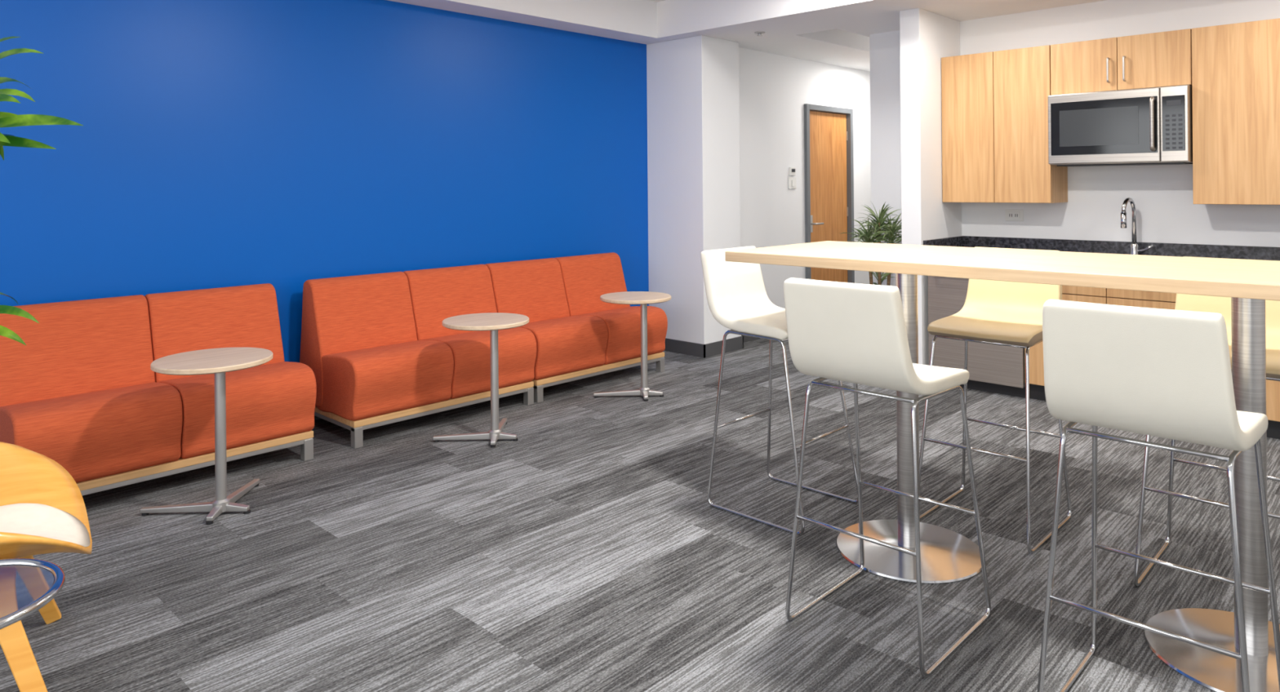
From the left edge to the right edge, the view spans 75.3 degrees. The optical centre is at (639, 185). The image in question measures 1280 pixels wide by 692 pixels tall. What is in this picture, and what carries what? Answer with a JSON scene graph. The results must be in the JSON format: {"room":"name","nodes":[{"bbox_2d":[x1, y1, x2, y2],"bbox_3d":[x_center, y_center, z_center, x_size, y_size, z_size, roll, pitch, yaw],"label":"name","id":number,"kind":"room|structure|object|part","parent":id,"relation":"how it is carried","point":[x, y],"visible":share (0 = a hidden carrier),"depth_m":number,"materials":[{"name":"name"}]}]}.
{"room":"common room","nodes":[
{"label":"common room","id":0,"kind":"room"},
{"bbox_2d":[0,0,648,362],"bbox_3d":[-2.457,-0.093,4.242,0.150,2.870,7.115,-1,0,44],"label":"wall","id":1,"kind":"structure","parent":0,"point":[284,144],"depth_m":4.68,"materials":[{"name":"blue paint"}]},
{"bbox_2d":[0,338,1279,691],"bbox_3d":[1.716,1.355,3.217,8.000,0.100,11.800,-1,0,44],"label":"floor","id":2,"kind":"structure","parent":0,"point":[588,551],"depth_m":2.93,"materials":[{"name":"carpet"}]},
{"bbox_2d":[0,558,65,629],"bbox_3d":[-1.372,1.079,1.658,0.372,0.507,0.372,-1,0,44],"label":"glass side table","id":3,"kind":"object","parent":2,"relation":"on","point":[26,585],"visible":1,"depth_m":1.72,"materials":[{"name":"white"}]},
{"bbox_3d":[-1.374,0.836,1.658,0.336,0.008,0.336,-1,0,44],"label":"glass","id":4,"kind":"part","parent":3,"relation":"part of","materials":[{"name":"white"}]},
{"bbox_2d":[0,36,83,345],"bbox_3d":[-2.387,0.416,2.859,0.700,1.849,0.654,-1,0,44],"label":"dracaena","id":5,"kind":"object","parent":2,"relation":"on","point":[6,119],"visible":1,"depth_m":2.86,"materials":[{"name":"green plant"}]},
{"bbox_2d":[0,441,92,691],"bbox_3d":[-1.860,0.962,2.147,0.735,0.759,0.851,-1,0,-35],"label":"lounge chair","id":6,"kind":"object","parent":2,"relation":"on","point":[42,508],"visible":0.88,"depth_m":2.38,"materials":[{"name":"brown wood"}]},
{"bbox_3d":[-1.619,1.173,2.108,0.329,0.328,0.129,-1,0,36],"label":"leg","id":7,"kind":"part","parent":6,"relation":"part of","materials":[{"name":"brown wood"}]},
{"bbox_3d":[-1.801,1.175,2.390,0.126,0.328,0.320,-1,0,-15],"label":"leg","id":8,"kind":"part","parent":6,"relation":"part of","materials":[{"name":"brown wood"}]},
{"bbox_2d":[0,503,90,546],"bbox_3d":[-1.780,0.966,2.203,0.532,0.090,0.404,-1,0,-35],"label":"seat cushion","id":9,"kind":"object","parent":6,"relation":"on","point":[68,522],"depth_m":2.36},
{"bbox_2d":[0,283,316,495],"bbox_3d":[-2.225,0.930,3.838,0.675,0.819,1.200,-1,0,44],"label":"sofa","id":10,"kind":"object","parent":2,"relation":"on","point":[82,393],"visible":0.83,"depth_m":3.69,"materials":[{"name":"orange fabric"}]},
{"bbox_3d":[-2.357,1.054,3.551,0.470,0.330,0.594,-1,0,44],"label":"seat","id":11,"kind":"part","parent":10,"relation":"part of","materials":[{"name":"orange fabric"}]},
{"bbox_3d":[-2.219,1.220,3.835,0.600,0.032,1.180,-1,0,44],"label":"wood rail","id":12,"kind":"part","parent":10,"relation":"part of","materials":[{"name":"beige wood"}]},
{"bbox_3d":[-2.220,1.247,3.836,0.596,0.022,1.176,-1,0,44],"label":"steel frame","id":13,"kind":"part","parent":10,"relation":"part of","materials":[{"name":"grey"}]},
{"bbox_3d":[-1.943,1.050,3.982,0.470,0.330,0.594,-1,0,44],"label":"seat","id":14,"kind":"part","parent":10,"relation":"part of","materials":[{"name":"orange fabric"}]},
{"bbox_2d":[139,346,273,524],"bbox_3d":[-1.762,1.024,3.432,0.450,0.624,0.474,-1,0,44],"label":"side table","id":15,"kind":"object","parent":2,"relation":"on","point":[217,362],"visible":1,"depth_m":3.37,"materials":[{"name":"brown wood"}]},
{"bbox_3d":[-1.868,1.310,3.377,0.318,0.034,0.034,-1,0,-2],"label":"leg","id":16,"kind":"part","parent":15,"relation":"part of","materials":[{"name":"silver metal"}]},
{"bbox_3d":[-1.704,1.308,3.327,0.034,0.033,0.113,-1,0,-5],"label":"leg","id":17,"kind":"part","parent":15,"relation":"part of","materials":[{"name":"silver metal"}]},
{"bbox_3d":[-1.652,1.308,3.381,0.113,0.033,0.034,-1,0,2],"label":"leg","id":18,"kind":"part","parent":15,"relation":"part of","materials":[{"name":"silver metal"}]},
{"bbox_3d":[-1.708,1.308,3.543,0.034,0.034,0.318,-1,0,0],"label":"leg","id":19,"kind":"part","parent":15,"relation":"part of","materials":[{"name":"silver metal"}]},
{"bbox_2d":[299,264,536,448],"bbox_3d":[-1.269,0.922,4.833,0.675,0.819,1.180,-1,0,44],"label":"sofa","id":20,"kind":"object","parent":2,"relation":"on","point":[379,351],"visible":0.88,"depth_m":4.62,"materials":[{"name":"orange fabric"}]},
{"bbox_3d":[-1.397,1.046,4.550,0.470,0.330,0.584,-1,0,44],"label":"seat","id":21,"kind":"part","parent":20,"relation":"part of","materials":[{"name":"orange fabric"}]},
{"bbox_3d":[-1.264,1.238,4.831,0.596,0.022,1.156,-1,0,44],"label":"steel frame","id":22,"kind":"part","parent":20,"relation":"part of","materials":[{"name":"grey"}]},
{"bbox_3d":[-1.263,1.211,4.830,0.600,0.032,1.160,-1,0,44],"label":"wood rail","id":23,"kind":"part","parent":20,"relation":"part of","materials":[{"name":"beige wood"}]},
{"bbox_3d":[-0.990,1.042,4.974,0.470,0.330,0.584,-1,0,44],"label":"seat","id":24,"kind":"part","parent":20,"relation":"part of","materials":[{"name":"orange fabric"}]},
{"bbox_2d":[432,312,528,448],"bbox_3d":[-0.808,1.015,4.367,0.450,0.624,0.474,-1,0,44],"label":"side table","id":25,"kind":"object","parent":2,"relation":"on","point":[491,322],"visible":1,"depth_m":4.30,"materials":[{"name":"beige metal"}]},
{"bbox_3d":[-0.914,1.301,4.312,0.318,0.034,0.034,-1,0,-2],"label":"leg","id":26,"kind":"part","parent":25,"relation":"part of","materials":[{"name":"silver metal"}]},
{"bbox_3d":[-0.750,1.300,4.262,0.034,0.033,0.113,-1,0,-5],"label":"leg","id":27,"kind":"part","parent":25,"relation":"part of","materials":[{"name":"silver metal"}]},
{"bbox_3d":[-0.755,1.300,4.478,0.034,0.034,0.318,-1,0,0],"label":"leg","id":28,"kind":"part","parent":25,"relation":"part of","materials":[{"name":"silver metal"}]},
{"bbox_3d":[-0.698,1.300,4.316,0.113,0.033,0.034,-1,0,2],"label":"leg","id":29,"kind":"part","parent":25,"relation":"part of","materials":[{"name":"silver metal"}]},
{"bbox_2d":[484,252,667,403],"bbox_3d":[-0.448,0.914,5.688,0.675,0.819,1.180,-1,0,44],"label":"sofa","id":30,"kind":"object","parent":2,"relation":"on","point":[578,335],"visible":0.82,"depth_m":5.55,"materials":[{"name":"orange fabric"}]},
{"bbox_3d":[-0.576,1.038,5.404,0.470,0.330,0.584,-1,0,44],"label":"seat","id":31,"kind":"part","parent":30,"relation":"part of","materials":[{"name":"orange fabric"}]},
{"bbox_3d":[-0.442,1.204,5.684,0.600,0.032,1.160,-1,0,44],"label":"wood rail","id":32,"kind":"part","parent":30,"relation":"part of","materials":[{"name":"beige wood"}]},
{"bbox_3d":[-0.443,1.231,5.686,0.596,0.022,1.156,-1,0,44],"label":"steel frame","id":33,"kind":"part","parent":30,"relation":"part of","materials":[{"name":"grey"}]},
{"bbox_3d":[-0.169,1.035,5.828,0.470,0.330,0.584,-1,0,44],"label":"seat","id":34,"kind":"part","parent":30,"relation":"part of","materials":[{"name":"orange fabric"}]},
{"bbox_2d":[593,291,671,401],"bbox_3d":[-0.025,1.008,5.240,0.450,0.624,0.474,-1,0,44],"label":"side table","id":35,"kind":"object","parent":2,"relation":"on","point":[643,299],"visible":1,"depth_m":5.17,"materials":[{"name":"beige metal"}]},
{"bbox_3d":[-0.131,1.294,5.185,0.318,0.034,0.034,-1,0,-2],"label":"leg","id":36,"kind":"part","parent":35,"relation":"part of","materials":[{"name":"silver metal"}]},
{"bbox_3d":[0.033,1.293,5.135,0.034,0.033,0.113,-1,0,-5],"label":"leg","id":37,"kind":"part","parent":35,"relation":"part of","materials":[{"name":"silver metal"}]},
{"bbox_3d":[0.085,1.293,5.189,0.113,0.033,0.034,-1,0,2],"label":"leg","id":38,"kind":"part","parent":35,"relation":"part of","materials":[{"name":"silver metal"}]},
{"bbox_2d":[646,35,741,344],"bbox_3d":[0.382,0.082,6.776,0.731,2.470,0.470,-1,0,44],"label":"column","id":39,"kind":"structure","parent":2,"relation":"on","point":[693,103],"depth_m":6.53,"materials":[{"name":"white paint"}]},
{"bbox_2d":[664,335,743,358],"bbox_3d":[0.456,1.266,6.715,0.580,0.100,0.494,-1,0,44],"label":"baseboard","id":40,"kind":"structure","parent":39,"relation":"attached to","point":[700,350],"depth_m":6.48,"materials":[{"name":"grey rubber"}]},
{"bbox_2d":[700,245,857,535],"bbox_3d":[0.566,0.792,3.436,0.529,1.046,0.439,-1,0,44],"label":"bar stool","id":41,"kind":"object","parent":2,"relation":"on","point":[738,300],"visible":0.76,"depth_m":3.46,"materials":[{"name":"white plastic"}]},
{"bbox_3d":[0.459,0.953,3.277,0.465,0.726,0.060,-1,0,44],"label":"sled frame","id":42,"kind":"part","parent":41,"relation":"part of","materials":[{"name":"silver metal"}]},
{"bbox_3d":[0.722,0.951,3.551,0.465,0.726,0.060,-1,0,44],"label":"sled frame","id":43,"kind":"part","parent":41,"relation":"part of","materials":[{"name":"silver metal"}]},
{"bbox_2d":[840,202,902,285],"bbox_3d":[1.730,0.707,5.969,0.590,1.196,0.415,-1,0,14],"label":"potted palm","id":44,"kind":"object","parent":2,"relation":"on","point":[880,227],"visible":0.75,"depth_m":5.95,"materials":[{"name":"green plant"}]},
{"bbox_3d":[1.667,0.690,5.979,0.062,0.631,0.024,-1,0,4],"label":"stem","id":45,"kind":"part","parent":44,"relation":"part of","materials":[{"name":"brown plant"}]},
{"bbox_3d":[1.725,0.635,5.975,0.024,0.740,0.024,-1,0,44],"label":"stem","id":46,"kind":"part","parent":44,"relation":"part of","materials":[{"name":"brown plant"}]},
{"bbox_3d":[1.790,0.674,5.966,0.067,0.661,0.024,-1,0,8],"label":"stem","id":47,"kind":"part","parent":44,"relation":"part of","materials":[{"name":"brown plant"}]},
{"bbox_2d":[783,277,991,677],"bbox_3d":[0.726,0.790,2.488,0.439,1.046,0.529,-1,0,44],"label":"bar stool","id":48,"kind":"object","parent":2,"relation":"on","point":[855,333],"visible":1,"depth_m":2.33,"materials":[{"name":"white plastic"}]},
{"bbox_3d":[0.613,0.952,2.642,0.060,0.726,0.465,-1,0,44],"label":"sled frame","id":49,"kind":"part","parent":48,"relation":"part of","materials":[{"name":"silver metal"}]},
{"bbox_3d":[0.886,0.949,2.380,0.060,0.726,0.465,-1,0,44],"label":"sled frame","id":50,"kind":"part","parent":48,"relation":"part of","materials":[{"name":"silver metal"}]},
{"bbox_2d":[899,8,961,365],"bbox_3d":[2.017,0.067,5.724,0.137,2.470,0.649,-1,0,44],"label":"wall kitchen wing","id":51,"kind":"structure","parent":2,"relation":"on","point":[926,37],"depth_m":5.51},
{"bbox_2d":[928,275,1025,398],"bbox_3d":[2.300,0.905,5.437,0.600,0.790,0.664,-1,0,44],"label":"refrigerator","id":52,"kind":"object","parent":2,"relation":"on","point":[992,368],"visible":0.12,"depth_m":5.26,"materials":[{"name":"grey metal"}]},
{"bbox_2d":[919,247,1071,553],"bbox_3d":[1.397,0.784,3.265,0.439,1.046,0.529,-1,0,44],"label":"bar stool","id":53,"kind":"object","parent":2,"relation":"on","point":[997,313],"visible":0.73,"depth_m":3.27,"materials":[{"name":"white plastic"}]},
{"bbox_3d":[1.240,0.946,3.374,0.060,0.726,0.465,-1,0,44],"label":"sled frame","id":54,"kind":"part","parent":53,"relation":"part of","materials":[{"name":"silver metal"}]},
{"bbox_3d":[1.513,0.944,3.111,0.060,0.726,0.465,-1,0,44],"label":"sled frame","id":55,"kind":"part","parent":53,"relation":"part of","materials":[{"name":"silver metal"}]},
{"bbox_2d":[724,240,1279,691],"bbox_3d":[1.342,0.773,2.660,2.120,1.070,0.730,-1,0,44],"label":"bar table","id":56,"kind":"object","parent":2,"relation":"on","point":[947,556],"visible":0.84,"depth_m":2.44,"materials":[{"name":"brown wood"}]},
{"bbox_3d":[0.963,0.791,2.983,0.076,1.000,0.076,-1,0,44],"label":"post","id":57,"kind":"part","parent":56,"relation":"part of","materials":[{"name":"metal"}]},
{"bbox_3d":[1.683,0.785,2.290,0.076,1.000,0.076,-1,0,44],"label":"post","id":58,"kind":"part","parent":56,"relation":"part of","materials":[{"name":"metal"}]},
{"bbox_2d":[1024,285,1279,439],"bbox_3d":[3.508,0.889,4.299,2.710,0.800,0.641,-1,0,44],"label":"base cabinet","id":59,"kind":"object","parent":2,"relation":"on","point":[1152,300],"visible":0.09,"depth_m":4.67,"materials":[{"name":"brown wood"}]},
{"bbox_3d":[2.499,0.916,4.880,0.446,0.557,0.019,-1,0,44],"label":"cabinet door","id":60,"kind":"part","parent":59,"relation":"part of","materials":[{"name":"brown wood"}]},
{"bbox_3d":[2.496,0.567,4.880,0.446,0.132,0.019,-1,0,44],"label":"drawer","id":61,"kind":"part","parent":59,"relation":"part of","materials":[{"name":"brown wood"}]},
{"bbox_2d":[923,235,1279,261],"bbox_3d":[3.277,0.418,4.519,3.341,0.141,0.643,-1,0,44],"label":"countertop","id":62,"kind":"structure","parent":59,"relation":"on","point":[1223,251],"depth_m":5.22,"materials":[{"name":"stone"}]},
{"bbox_2d":[1120,197,1153,254],"bbox_3d":[2.986,0.261,5.021,0.180,0.379,0.113,-1,0,5],"label":"kitchen faucet","id":63,"kind":"object","parent":62,"relation":"on","point":[1134,250],"visible":0.77,"depth_m":5.03,"materials":[{"name":"silver metal"}]},
{"bbox_3d":[3.040,0.379,5.002,0.016,0.053,0.103,-1,0,-34],"label":"lever handle","id":64,"kind":"part","parent":63,"relation":"part of","materials":[{"name":"silver metal"}]},
{"bbox_3d":[2.824,0.913,4.568,0.446,0.557,0.019,-1,0,44],"label":"cabinet door","id":65,"kind":"part","parent":59,"relation":"part of","materials":[{"name":"brown wood"}]},
{"bbox_3d":[2.820,0.564,4.568,0.446,0.132,0.019,-1,0,44],"label":"drawer","id":66,"kind":"part","parent":59,"relation":"part of","materials":[{"name":"brown wood"}]},
{"bbox_3d":[3.148,0.911,4.256,0.446,0.557,0.019,-1,0,44],"label":"cabinet door","id":67,"kind":"part","parent":59,"relation":"part of","materials":[{"name":"brown wood"}]},
{"bbox_2d":[1037,299,1279,691],"bbox_3d":[1.242,0.786,1.992,0.439,1.046,0.529,-1,0,44],"label":"bar stool","id":68,"kind":"object","parent":2,"relation":"on","point":[1156,372],"visible":1,"depth_m":1.83,"materials":[{"name":"white plastic"}]},
{"bbox_3d":[1.129,0.947,2.147,0.060,0.726,0.465,-1,0,44],"label":"sled frame","id":69,"kind":"part","parent":68,"relation":"part of","materials":[{"name":"silver metal"}]},
{"bbox_3d":[1.402,0.945,1.884,0.060,0.726,0.465,-1,0,44],"label":"sled frame","id":70,"kind":"part","parent":68,"relation":"part of","materials":[{"name":"silver metal"}]},
{"bbox_2d":[1133,256,1279,586],"bbox_3d":[1.931,0.780,2.724,0.439,1.046,0.529,-1,0,44],"label":"bar stool","id":71,"kind":"object","parent":2,"relation":"on","point":[1218,304],"visible":0.19,"depth_m":2.79,"materials":[{"name":"white plastic"}]},
{"bbox_3d":[1.774,0.942,2.833,0.060,0.726,0.465,-1,0,44],"label":"sled frame","id":72,"kind":"part","parent":71,"relation":"part of","materials":[{"name":"silver metal"}]},
{"bbox_2d":[386,0,1106,71],"bbox_3d":[1.672,-1.365,3.340,7.800,0.400,11.550,-1,0,44],"label":"ceiling","id":73,"kind":"structure","parent":0,"point":[837,33],"depth_m":5.98,"materials":[{"name":"white paint"}]},
{"bbox_2d":[754,31,764,36],"bbox_3d":[0.905,-1.145,6.263,0.080,0.027,0.080,-1,0,44],"label":"sprinkler","id":74,"kind":"object","parent":73,"relation":"attached to","point":[759,33],"depth_m":6.24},
{"bbox_2d":[738,47,871,308],"bbox_3d":[1.971,0.068,8.220,0.150,2.470,3.815,-1,0,44],"label":"wall","id":75,"kind":"structure","parent":0,"point":[774,90],"depth_m":7.38,"materials":[{"name":"white paint"}]},
{"bbox_2d":[742,335,759,342],"bbox_3d":[2.042,1.252,8.166,0.011,0.100,3.790,-1,0,44],"label":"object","id":76,"kind":"structure","parent":75,"relation":"attached to","point":[746,339],"depth_m":6.99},
{"bbox_2d":[788,177,796,188],"bbox_3d":[1.377,-0.025,7.483,0.016,0.105,0.120,-1,0,44],"label":"light switch","id":77,"kind":"object","parent":75,"relation":"attached to","point":[792,180],"visible":1,"depth_m":7.47,"materials":[{"name":"white plastic"}]},
{"bbox_2d":[789,167,795,175],"bbox_3d":[1.378,-0.130,7.481,0.022,0.075,0.080,-1,0,44],"label":"thermostat","id":78,"kind":"object","parent":75,"relation":"attached to","point":[792,170],"visible":1,"depth_m":7.47,"materials":[{"name":"white plastic"}]},
{"bbox_2d":[809,111,847,282],"bbox_3d":[1.783,0.298,7.969,0.045,1.997,0.730,-1,0,44],"label":"door","id":79,"kind":"structure","parent":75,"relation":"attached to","point":[828,137],"depth_m":7.97,"materials":[{"name":"brown wood"}]},
{"bbox_2d":[810,215,813,232],"bbox_3d":[1.595,0.356,7.734,0.008,0.160,0.050,-1,0,44],"label":"lock plate","id":80,"kind":"object","parent":79,"relation":"attached to","point":[811,216],"visible":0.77,"depth_m":7.74,"materials":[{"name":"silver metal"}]},
{"bbox_2d":[810,222,823,225],"bbox_3d":[1.657,0.355,7.752,0.064,0.018,0.129,-1,0,44],"label":"lever","id":81,"kind":"object","parent":80,"relation":"attached to","point":[811,224],"visible":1,"depth_m":7.71,"materials":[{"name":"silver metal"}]},
{"bbox_2d":[804,103,854,283],"bbox_3d":[1.771,0.274,7.981,0.170,2.060,0.840,-1,0,44],"label":"frame","id":82,"kind":"object","parent":75,"relation":"attached to","point":[807,108],"visible":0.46,"depth_m":8.00,"materials":[{"name":"grey metal"}]},
{"bbox_2d":[845,131,848,216],"bbox_3d":[2.055,0.257,8.212,0.010,1.590,0.012,-1,0,44],"label":"hinges","id":83,"kind":"object","parent":75,"relation":"attached to","point":[846,131],"visible":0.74,"depth_m":8.21,"materials":[{"name":"grey metal"}]},
{"bbox_2d":[869,0,1279,286],"bbox_3d":[5.088,0.040,5.547,5.950,2.470,3.350,-1,0,44],"label":"wall","id":84,"kind":"structure","parent":0,"point":[1162,195],"depth_m":5.31,"materials":[{"name":"white paint"}]},
{"bbox_2d":[941,44,1067,203],"bbox_3d":[2.428,-0.385,5.547,0.698,0.990,0.328,-1,0,44],"label":"upper cabinet","id":85,"kind":"object","parent":84,"relation":"attached to","point":[995,104],"visible":0.97,"depth_m":5.41,"materials":[{"name":"brown wood"}]},
{"bbox_3d":[2.195,-0.382,5.556,0.346,0.988,0.019,-1,0,44],"label":"cabinet door","id":86,"kind":"part","parent":85,"relation":"part of","materials":[{"name":"brown wood"}]},
{"bbox_3d":[2.447,-0.385,5.314,0.346,0.988,0.019,-1,0,44],"label":"cabinet door","id":87,"kind":"part","parent":85,"relation":"part of","materials":[{"name":"brown wood"}]},
{"bbox_2d":[1004,209,1023,221],"bbox_3d":[2.551,0.202,5.655,0.120,0.080,0.012,-1,0,44],"label":"power outlet","id":88,"kind":"object","parent":84,"relation":"attached to","point":[1010,215],"visible":1,"depth_m":5.65,"materials":[{"name":"white plastic"}]},
{"bbox_2d":[1050,28,1191,95],"bbox_3d":[2.935,-0.726,5.033,0.742,0.316,0.361,-1,0,44],"label":"upper cabinet","id":89,"kind":"object","parent":84,"relation":"attached to","point":[1162,59],"visible":0.94,"depth_m":4.90,"materials":[{"name":"brown wood"}]},
{"bbox_3d":[2.706,-0.724,5.062,0.368,0.314,0.019,-1,0,44],"label":"cabinet door","id":90,"kind":"part","parent":89,"relation":"part of","materials":[{"name":"brown wood"}]},
{"bbox_3d":[2.790,-0.690,4.945,0.011,0.151,0.032,-1,0,44],"label":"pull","id":91,"kind":"part","parent":89,"relation":"part of","materials":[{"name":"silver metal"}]},
{"bbox_2d":[1048,84,1192,166],"bbox_3d":[2.908,-0.345,5.001,0.736,0.442,0.448,-1,0,44],"label":"microwave","id":92,"kind":"object","parent":89,"relation":"attached to","point":[1148,126],"visible":1,"depth_m":4.85,"materials":[{"name":"metal"}]},
{"bbox_3d":[2.917,-0.351,4.721,0.022,0.312,0.056,-1,0,44],"label":"handle","id":93,"kind":"part","parent":92,"relation":"part of","materials":[{"name":"metal"}]},
{"bbox_3d":[3.004,-0.352,4.669,0.110,0.310,0.004,-1,0,44],"label":"control glass","id":94,"kind":"part","parent":92,"relation":"part of","materials":[{"name":"black glass"}]},
{"bbox_3d":[3.016,-0.349,4.679,0.134,0.425,0.027,-1,0,44],"label":"control panel","id":95,"kind":"part","parent":92,"relation":"part of","materials":[{"name":"metal"}]},
{"bbox_3d":[2.851,-0.690,4.886,0.011,0.151,0.032,-1,0,44],"label":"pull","id":96,"kind":"part","parent":89,"relation":"part of","materials":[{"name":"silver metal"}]},
{"bbox_3d":[2.974,-0.726,4.805,0.368,0.314,0.019,-1,0,44],"label":"cabinet door","id":97,"kind":"part","parent":89,"relation":"part of","materials":[{"name":"brown wood"}]},
{"bbox_2d":[1191,18,1279,204],"bbox_3d":[3.552,-0.395,4.466,0.920,0.990,0.328,-1,0,44],"label":"upper cabinet","id":98,"kind":"object","parent":84,"relation":"attached to","point":[1236,67],"visible":1,"depth_m":4.53,"materials":[{"name":"brown wood"}]}
]}

